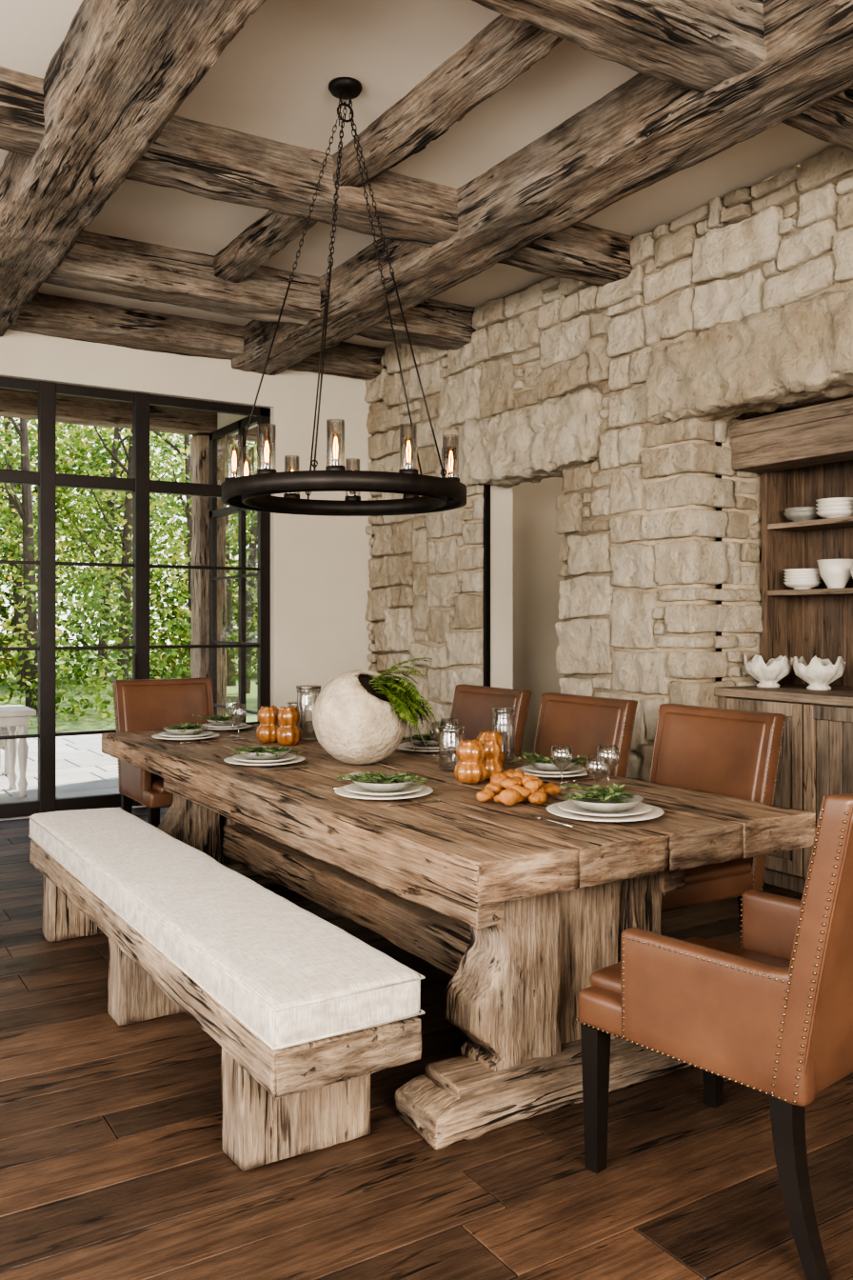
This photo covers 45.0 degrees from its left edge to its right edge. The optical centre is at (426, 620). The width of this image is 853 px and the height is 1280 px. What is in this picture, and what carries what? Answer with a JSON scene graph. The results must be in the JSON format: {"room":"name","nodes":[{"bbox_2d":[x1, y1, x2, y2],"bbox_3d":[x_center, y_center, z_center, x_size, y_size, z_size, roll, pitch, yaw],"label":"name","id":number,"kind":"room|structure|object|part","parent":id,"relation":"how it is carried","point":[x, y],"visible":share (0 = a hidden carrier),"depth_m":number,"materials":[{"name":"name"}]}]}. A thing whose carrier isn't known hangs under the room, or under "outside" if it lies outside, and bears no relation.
{"room":"dining room","nodes":[
{"label":"dining room","id":0,"kind":"room"},
{"bbox_2d":[0,387,257,441],"bbox_3d":[-4.623,-1.949,8.504,7.211,0.277,0.295,0,0,-32],"label":"beam","id":1,"kind":"structure","parent":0,"point":[13,403],"depth_m":9.43,"materials":[{"name":"brown wood"}]},
{"bbox_2d":[0,328,371,722],"bbox_3d":[-2.618,-0.430,7.565,8.200,3.660,0.200,0,0,-32],"label":"wall","id":2,"kind":"structure","parent":0,"point":[320,571],"depth_m":8.41,"materials":[{"name":"beige paint"}]},
{"bbox_2d":[0,377,270,819],"bbox_3d":[-2.618,-0.165,7.537,3.170,3.130,0.132,0,0,-32],"label":"window","id":3,"kind":"structure","parent":2,"relation":"in","point":[46,478],"depth_m":7.69,"materials":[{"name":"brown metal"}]},
{"bbox_2d":[190,435,226,717],"bbox_3d":[-2.134,-0.185,10.059,0.294,3.248,0.294,0,0,-32],"label":"porch post","id":4,"kind":"object","parent":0,"point":[199,444],"depth_m":9.97,"materials":[{"name":"brown wood"}]},
{"bbox_2d":[217,412,257,436],"bbox_3d":[-1.537,-1.945,9.305,0.160,0.290,1.560,0,0,-32],"label":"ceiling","id":5,"kind":"structure","parent":0,"point":[223,419],"depth_m":9.73,"materials":[{"name":"beige paint"}]},
{"bbox_2d":[209,416,257,722],"bbox_3d":[-1.662,-0.200,9.232,0.050,3.200,1.510,0,0,-32],"label":"window","id":6,"kind":"structure","parent":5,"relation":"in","point":[240,427],"depth_m":9.22,"materials":[{"name":"brown metal"}]},
{"bbox_2d":[0,0,836,348],"bbox_3d":[0.011,-2.335,3.371,8.200,0.150,10.100,0,0,-32],"label":"ceiling","id":7,"kind":"structure","parent":0,"point":[271,81],"depth_m":4.59,"materials":[{"name":"paint"}]},
{"bbox_2d":[0,0,265,337],"bbox_3d":[-0.513,-2.139,2.927,0.412,0.338,9.919,0,0,-32],"label":"ceiling beam","id":8,"kind":"structure","parent":7,"relation":"attached to","point":[121,70],"depth_m":4.07,"materials":[{"name":"brown wood"}]},
{"bbox_2d":[8,292,384,380],"bbox_3d":[-3.189,-2.171,6.922,6.575,0.271,0.311,0,0,-32],"label":"ceiling beam","id":9,"kind":"structure","parent":7,"relation":"attached to","point":[46,314],"depth_m":7.56,"materials":[{"name":"brown wood"}]},
{"bbox_2d":[43,230,475,350],"bbox_3d":[-2.500,-2.148,5.820,6.581,0.313,0.353,0,0,-32],"label":"ceiling beam","id":10,"kind":"structure","parent":7,"relation":"attached to","point":[96,262],"depth_m":6.44,"materials":[{"name":"brown wood"}]},
{"bbox_2d":[0,66,633,286],"bbox_3d":[-1.622,-2.159,4.425,6.569,0.290,0.297,0,0,-32],"label":"ceiling beam","id":11,"kind":"structure","parent":7,"relation":"attached to","point":[194,157],"depth_m":4.94,"materials":[{"name":"brown wood"}]},
{"bbox_2d":[221,77,466,516],"bbox_3d":[-0.343,-1.377,4.341,1.024,1.764,1.024,0,0,-32],"label":"chandelier","id":12,"kind":"object","parent":7,"relation":"hanging from","point":[443,493],"visible":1,"depth_m":4.22,"materials":[{"name":"black metal"}]},
{"bbox_2d":[213,14,563,282],"bbox_3d":[0.935,-2.210,2.946,0.203,0.191,8.420,0,0,-32],"label":"ceiling beam","id":13,"kind":"structure","parent":7,"relation":"attached to","point":[507,48],"depth_m":4.40,"materials":[{"name":"brown wood"}]},
{"bbox_2d":[230,0,852,375],"bbox_3d":[1.243,-2.138,4.026,0.410,0.336,9.924,0,0,-32],"label":"ceiling beam","id":14,"kind":"structure","parent":7,"relation":"attached to","point":[648,130],"depth_m":4.64,"materials":[{"name":"brown wood"}]},
{"bbox_2d":[471,0,852,152],"bbox_3d":[-0.587,-2.159,2.761,6.582,0.294,0.339,0,0,-32],"label":"ceiling beam","id":15,"kind":"structure","parent":7,"relation":"attached to","point":[694,45],"depth_m":3.62,"materials":[{"name":"brown wood"}]},
{"bbox_2d":[0,806,852,1279],"bbox_3d":[0.004,1.450,3.336,8.150,0.101,10.050,0,0,-32],"label":"floor","id":16,"kind":"structure","parent":0,"point":[114,1165],"depth_m":2.61,"materials":[{"name":"brown wood"}]},
{"bbox_2d":[112,677,215,827],"bbox_3d":[-1.468,0.879,6.126,0.619,1.040,0.790,0,0,-32],"label":"armchair","id":17,"kind":"object","parent":16,"relation":"on","point":[141,704],"visible":0.45,"depth_m":6.27,"materials":[{"name":"leather"}]},
{"bbox_2d":[28,807,425,1171],"bbox_3d":[-0.931,1.142,3.717,0.428,0.517,2.827,0,0,-32],"label":"bench","id":18,"kind":"object","parent":16,"relation":"on","point":[302,1011],"visible":1,"depth_m":2.78,"materials":[{"name":"white fabric"}]},
{"bbox_2d":[101,720,816,1149],"bbox_3d":[-0.313,1.022,4.635,1.476,0.771,3.758,0,0,-32],"label":"dining table","id":19,"kind":"object","parent":16,"relation":"on","point":[521,910],"visible":0.81,"depth_m":3.15,"materials":[{"name":"brown wood"}]},
{"bbox_2d":[151,721,219,743],"bbox_3d":[-1.301,0.593,5.559,0.360,0.085,0.431,0,0,-32],"label":"place setting","id":20,"kind":"object","parent":19,"relation":"on","point":[186,731],"visible":1,"depth_m":5.48,"materials":[{"name":"white ceramic"}]},
{"bbox_2d":[163,725,208,736],"bbox_3d":[-1.301,0.597,5.558,0.238,0.042,0.238,0,0,-32],"label":"bowl","id":21,"kind":"object","parent":20,"relation":"on","point":[171,730],"depth_m":5.49,"materials":[{"name":"white ceramic"}]},
{"bbox_2d":[192,714,257,731],"bbox_3d":[-1.184,0.590,6.034,0.391,0.091,0.323,0,0,-32],"label":"place setting","id":22,"kind":"object","parent":19,"relation":"on","point":[217,723],"visible":0.75,"depth_m":5.97,"materials":[{"name":"white ceramic"}]},
{"bbox_2d":[206,717,242,726],"bbox_3d":[-1.185,0.597,6.032,0.211,0.042,0.211,0,0,-32],"label":"bowl","id":23,"kind":"object","parent":22,"relation":"on","point":[212,721],"depth_m":5.97,"materials":[{"name":"white ceramic"}]},
{"bbox_2d":[224,696,239,737],"bbox_3d":[-1.067,0.525,5.657,0.080,0.219,0.080,0,0,-13],"label":"wine glass","id":24,"kind":"object","parent":19,"relation":"on","point":[227,696],"visible":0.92,"depth_m":5.65,"materials":[{"name":"clear glass"}]},
{"bbox_2d":[231,703,246,739],"bbox_3d":[-1.010,0.540,5.528,0.080,0.189,0.080,0,0,-13],"label":"wine glass","id":25,"kind":"object","parent":19,"relation":"on","point":[232,704],"visible":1,"depth_m":5.52,"materials":[{"name":"clear glass"}]},
{"bbox_2d":[223,745,307,770],"bbox_3d":[-0.724,0.596,4.600,0.360,0.080,0.431,0,0,-32],"label":"place setting","id":26,"kind":"object","parent":19,"relation":"on","point":[253,756],"visible":1,"depth_m":4.53,"materials":[{"name":"white ceramic"}]},
{"bbox_2d":[238,746,291,760],"bbox_3d":[-0.723,0.597,4.598,0.238,0.042,0.238,0,0,-32],"label":"bowl","id":27,"kind":"object","parent":26,"relation":"on","point":[253,753],"depth_m":4.54,"materials":[{"name":"white ceramic"}]},
{"bbox_2d":[256,705,279,742],"bbox_3d":[-0.827,0.540,5.407,0.134,0.190,0.134,0,0,19],"label":"vase","id":28,"kind":"object","parent":19,"relation":"on","point":[268,716],"visible":0.94,"depth_m":5.36,"materials":[{"name":"ceramic"}]},
{"bbox_2d":[276,705,302,745],"bbox_3d":[-0.708,0.537,5.293,0.135,0.197,0.133,0,0,-2],"label":"vase","id":29,"kind":"object","parent":19,"relation":"on","point":[289,732],"visible":1,"depth_m":5.25,"materials":[{"name":"ceramic"}]},
{"bbox_2d":[286,701,305,735],"bbox_3d":[-0.722,0.542,5.708,0.104,0.182,0.104,0,0,-32],"label":"lamp","id":30,"kind":"object","parent":19,"relation":"on","point":[288,703],"visible":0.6,"depth_m":5.70,"materials":[{"name":"glass"}]},
{"bbox_2d":[296,684,321,739],"bbox_3d":[-0.633,0.489,5.528,0.135,0.288,0.135,0,0,-32],"label":"glass jar","id":31,"kind":"object","parent":19,"relation":"on","point":[301,686],"visible":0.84,"depth_m":5.50,"materials":[{"name":"glass"}]},
{"bbox_2d":[342,771,366,779],"bbox_3d":[-0.234,0.622,4.102,0.180,0.024,0.120,0,0,41],"label":"linen napkin","id":32,"kind":"object","parent":19,"relation":"on","point":[354,772],"visible":0.15,"depth_m":4.14,"materials":[{"name":"beige fabric"}]},
{"bbox_2d":[312,657,445,764],"bbox_3d":[-0.234,0.398,4.555,0.570,0.471,0.423,0,0,32],"label":"planter","id":33,"kind":"object","parent":19,"relation":"on","point":[360,716],"visible":1,"depth_m":4.44,"materials":[{"name":"ceramic"}]},
{"bbox_2d":[333,771,440,806],"bbox_3d":[-0.156,0.592,3.751,0.360,0.087,0.431,0,0,-32],"label":"place setting","id":34,"kind":"object","parent":19,"relation":"on","point":[369,786],"visible":1,"depth_m":3.69,"materials":[{"name":"white ceramic"}]},
{"bbox_2d":[352,774,414,792],"bbox_3d":[-0.155,0.597,3.750,0.238,0.042,0.238,0,0,-32],"label":"bowl","id":35,"kind":"object","parent":34,"relation":"on","point":[363,783],"depth_m":3.70,"materials":[{"name":"white ceramic"}]},
{"bbox_2d":[397,731,464,755],"bbox_3d":[0.011,0.592,5.057,0.349,0.088,0.411,0,0,-32],"label":"place setting","id":36,"kind":"object","parent":19,"relation":"on","point":[419,745],"visible":0.79,"depth_m":5.00,"materials":[{"name":"white ceramic"}]},
{"bbox_2d":[406,736,452,747],"bbox_3d":[0.015,0.597,5.061,0.224,0.042,0.224,0,0,-32],"label":"bowl","id":37,"kind":"object","parent":36,"relation":"on","point":[418,742],"depth_m":5.00,"materials":[{"name":"white ceramic"}]},
{"bbox_2d":[430,721,447,759],"bbox_3d":[0.055,0.550,4.732,0.080,0.169,0.080,0,0,-32],"label":"wine glass","id":38,"kind":"object","parent":19,"relation":"on","point":[432,722],"visible":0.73,"depth_m":4.72,"materials":[{"name":"clear glass"}]},
{"bbox_2d":[440,718,459,763],"bbox_3d":[0.101,0.535,4.584,0.089,0.199,0.089,0,0,-13],"label":"wine glass","id":39,"kind":"object","parent":19,"relation":"on","point":[441,718],"visible":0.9,"depth_m":4.57,"materials":[{"name":"clear glass"}]},
{"bbox_2d":[438,725,464,771],"bbox_3d":[0.106,0.542,4.386,0.114,0.182,0.114,0,0,-32],"label":"glass jar","id":40,"kind":"object","parent":19,"relation":"on","point":[439,728],"visible":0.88,"depth_m":4.37,"materials":[{"name":"glass"}]},
{"bbox_2d":[453,739,487,783],"bbox_3d":[0.173,0.552,4.052,0.134,0.167,0.134,0,0,42],"label":"vase","id":41,"kind":"object","parent":19,"relation":"on","point":[470,769],"visible":1,"depth_m":4.01,"materials":[{"name":"ceramic"}]},
{"bbox_2d":[477,730,505,765],"bbox_3d":[0.277,0.556,4.455,0.134,0.158,0.135,0,0,-23],"label":"vase","id":42,"kind":"object","parent":19,"relation":"on","point":[495,734],"visible":0.41,"depth_m":4.42,"materials":[{"name":"ceramic"}]},
{"bbox_2d":[481,739,503,779],"bbox_3d":[0.254,0.556,4.149,0.108,0.159,0.109,0,0,-20],"label":"vase","id":43,"kind":"object","parent":19,"relation":"on","point":[493,750],"visible":0.79,"depth_m":4.11,"materials":[{"name":"ceramic"}]},
{"bbox_2d":[492,707,515,763],"bbox_3d":[0.346,0.512,4.607,0.104,0.242,0.104,0,0,-32],"label":"glass jar","id":44,"kind":"object","parent":19,"relation":"on","point":[493,709],"visible":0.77,"depth_m":4.59,"materials":[{"name":"glass"}]},
{"bbox_2d":[476,769,562,805],"bbox_3d":[0.324,0.586,3.645,0.241,0.097,0.310,0,0,25],"label":"bread rolls","id":45,"kind":"object","parent":19,"relation":"on","point":[510,787],"visible":1,"depth_m":3.60,"materials":[{"name":"orange food"}]},
{"bbox_2d":[504,751,603,782],"bbox_3d":[0.525,0.590,4.246,0.320,0.092,0.391,0,0,-32],"label":"place setting","id":46,"kind":"object","parent":19,"relation":"on","point":[542,767],"visible":0.91,"depth_m":4.19,"materials":[{"name":"white ceramic"}]},
{"bbox_2d":[530,758,579,772],"bbox_3d":[0.524,0.597,4.247,0.211,0.042,0.211,0,0,-32],"label":"bowl","id":47,"kind":"object","parent":46,"relation":"on","point":[539,765],"depth_m":4.19,"materials":[{"name":"white ceramic"}]},
{"bbox_2d":[549,744,573,788],"bbox_3d":[0.515,0.555,3.923,0.090,0.159,0.090,0,0,-32],"label":"wine glass","id":48,"kind":"object","parent":19,"relation":"on","point":[552,746],"visible":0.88,"depth_m":3.91,"materials":[{"name":"clear glass"}]},
{"bbox_2d":[585,756,609,780],"bbox_3d":[0.608,0.560,3.662,0.084,0.149,0.084,0,0,-32],"label":"wine glass","id":49,"kind":"object","parent":19,"relation":"on","point":[606,758],"visible":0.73,"depth_m":3.65,"materials":[{"name":"clear glass"}]},
{"bbox_2d":[531,782,675,827],"bbox_3d":[0.582,0.589,3.362,0.451,0.093,0.380,0,0,-32],"label":"place setting","id":50,"kind":"object","parent":19,"relation":"on","point":[599,804],"visible":1,"depth_m":3.32,"materials":[{"name":"white ceramic"}]},
{"bbox_2d":[566,790,643,813],"bbox_3d":[0.583,0.597,3.363,0.251,0.042,0.251,0,0,-32],"label":"bowl","id":51,"kind":"object","parent":50,"relation":"on","point":[608,801],"depth_m":3.33,"materials":[{"name":"white ceramic"}]},
{"bbox_2d":[596,744,619,791],"bbox_3d":[0.680,0.550,3.849,0.090,0.169,0.090,0,0,-32],"label":"wine glass","id":52,"kind":"object","parent":19,"relation":"on","point":[617,747],"visible":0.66,"depth_m":3.84,"materials":[{"name":"clear glass"}]},
{"bbox_2d":[447,684,531,757],"bbox_3d":[0.082,0.879,5.386,0.790,1.040,0.619,0,0,-32],"label":"dining chair","id":53,"kind":"object","parent":16,"relation":"on","point":[472,705],"visible":0.38,"depth_m":5.51,"materials":[{"name":"leather"}]},
{"bbox_2d":[532,692,638,777],"bbox_3d":[0.496,0.879,4.725,0.790,1.040,0.619,0,0,-32],"label":"dining chair","id":54,"kind":"object","parent":16,"relation":"on","point":[584,723],"visible":0.23,"depth_m":4.82,"materials":[{"name":"leather"}]},
{"bbox_2d":[576,793,852,1279],"bbox_3d":[0.860,0.879,2.546,0.619,1.040,0.790,0,0,-41],"label":"armchair","id":55,"kind":"object","parent":16,"relation":"on","point":[771,1014],"visible":1,"depth_m":2.27,"materials":[{"name":"leather"}]},
{"bbox_3d":[0.862,0.699,2.544,0.619,0.659,0.784,0,0,-41],"label":"nailhead trim","id":56,"kind":"part","parent":55,"relation":"part of","materials":[{"name":"gold metal"}]},
{"bbox_2d":[648,703,785,928],"bbox_3d":[0.926,0.879,4.039,0.790,1.040,0.619,0,0,-32],"label":"dining chair","id":57,"kind":"object","parent":16,"relation":"on","point":[722,751],"visible":0.46,"depth_m":4.05,"materials":[{"name":"leather"}]},
{"bbox_2d":[714,397,852,893],"bbox_3d":[2.656,0.139,4.743,0.760,2.523,2.781,0,0,-32],"label":"tall cabinet","id":58,"kind":"object","parent":16,"relation":"on","point":[803,456],"visible":0.67,"depth_m":5.63,"materials":[{"name":"brown wood"}]},
{"bbox_2d":[714,683,852,706],"bbox_3d":[2.656,0.393,4.743,0.760,0.045,2.776,0,0,-32],"label":"countertop","id":59,"kind":"structure","parent":58,"relation":"on","point":[839,695],"depth_m":5.39,"materials":[{"name":"brown wood"}]},
{"bbox_2d":[743,653,793,687],"bbox_3d":[1.906,0.276,5.733,0.271,0.187,0.271,0,0,-32],"label":"bowl","id":60,"kind":"object","parent":59,"relation":"on","point":[774,670],"visible":1,"depth_m":5.66,"materials":[{"name":"white ceramic"}]},
{"bbox_2d":[792,655,845,690],"bbox_3d":[2.108,0.276,5.523,0.271,0.187,0.271,0,0,-17],"label":"bowl","id":61,"kind":"object","parent":59,"relation":"on","point":[819,673],"visible":1,"depth_m":5.45,"materials":[{"name":"white ceramic"}]},
{"bbox_2d":[783,506,819,521],"bbox_3d":[2.140,-0.597,5.850,0.210,0.082,0.210,0,0,-32],"label":"stacked bowls","id":62,"kind":"object","parent":58,"relation":"on","point":[799,513],"visible":0.74,"depth_m":5.78,"materials":[{"name":"white ceramic"}]},
{"bbox_2d":[783,568,822,589],"bbox_3d":[2.140,-0.234,5.850,0.210,0.117,0.210,0,0,-32],"label":"stacked bowls","id":63,"kind":"object","parent":58,"relation":"on","point":[795,578],"visible":0.97,"depth_m":5.77,"materials":[{"name":"white ceramic"}]},
{"bbox_2d":[761,460,852,686],"bbox_3d":[2.815,-0.365,4.843,0.345,1.470,2.775,0,0,-32],"label":"shelf","id":64,"kind":"object","parent":58,"relation":"attached to","point":[818,621],"depth_m":5.93,"materials":[{"name":"brown wood"}]},
{"bbox_2d":[816,497,852,518],"bbox_3d":[2.259,-0.612,5.659,0.220,0.111,0.220,0,0,-32],"label":"stacked bowls","id":65,"kind":"object","parent":58,"relation":"on","point":[837,507],"visible":0.87,"depth_m":5.58,"materials":[{"name":"white ceramic"}]},
{"bbox_2d":[817,559,852,588],"bbox_3d":[2.257,-0.256,5.663,0.200,0.160,0.200,0,0,-32],"label":"ceramic bowl","id":66,"kind":"object","parent":58,"relation":"on","point":[836,573],"visible":0.84,"depth_m":5.60,"materials":[{"name":"white ceramic"}]},
{"bbox_2d":[512,477,564,759],"bbox_3d":[1.219,-0.430,7.846,1.400,3.660,3.400,0,0,-32],"label":"wall","id":67,"kind":"structure","parent":0,"point":[536,542],"depth_m":8.34,"materials":[{"name":"beige paint"}]},
{"bbox_2d":[364,144,852,781],"bbox_3d":[2.524,-0.434,4.837,1.188,3.686,9.935,0,0,-32],"label":"wall","id":68,"kind":"structure","parent":0,"point":[629,391],"depth_m":6.00,"materials":[{"name":"stone"}]},
{"bbox_2d":[483,483,513,688],"bbox_3d":[0.751,0.210,7.069,0.258,2.380,0.886,0,0,-32],"label":"trim","id":69,"kind":"structure","parent":68,"relation":"attached to","point":[498,500],"depth_m":7.43,"materials":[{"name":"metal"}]},
{"label":"outside","id":70,"kind":"structure","parent":0,"visible":0},
{"bbox_2d":[0,648,257,735],"bbox_3d":[-13.809,1.635,31.442,70.000,0.230,52.050,0,0,-32],"label":"lawn","id":71,"kind":"structure","parent":70,"point":[82,724],"depth_m":18.76,"materials":[{"name":"green plant"}]},
{"bbox_2d":[0,416,257,729],"bbox_3d":[-7.781,-3.422,21.514,26.069,10.262,17.377,0,0,-32],"label":"trees","id":72,"kind":"object","parent":71,"relation":"on","point":[23,625],"visible":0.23,"depth_m":19.57,"materials":[{"name":"green plant"}]},
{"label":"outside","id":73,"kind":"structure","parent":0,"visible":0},
{"bbox_2d":[0,734,145,820],"bbox_3d":[-3.659,1.480,10.359,10.787,0.100,5.586,0,0,-32],"label":"floor","id":74,"kind":"structure","parent":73,"point":[82,769],"depth_m":9.80,"materials":[{"name":"stone"}]},
{"bbox_2d":[0,726,9,775],"bbox_3d":[-4.356,1.005,9.679,0.800,0.850,0.730,0,0,-32],"label":"outdoor chair","id":75,"kind":"object","parent":74,"relation":"on","point":[4,730],"visible":0.4,"depth_m":9.55,"materials":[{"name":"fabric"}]},
{"bbox_2d":[0,704,36,797],"bbox_3d":[-3.663,1.075,8.385,0.800,0.710,0.600,0,0,-32],"label":"outdoor table","id":76,"kind":"object","parent":74,"relation":"on","point":[11,716],"visible":0.98,"depth_m":8.34,"materials":[{"name":"beige wood"}]}
]}

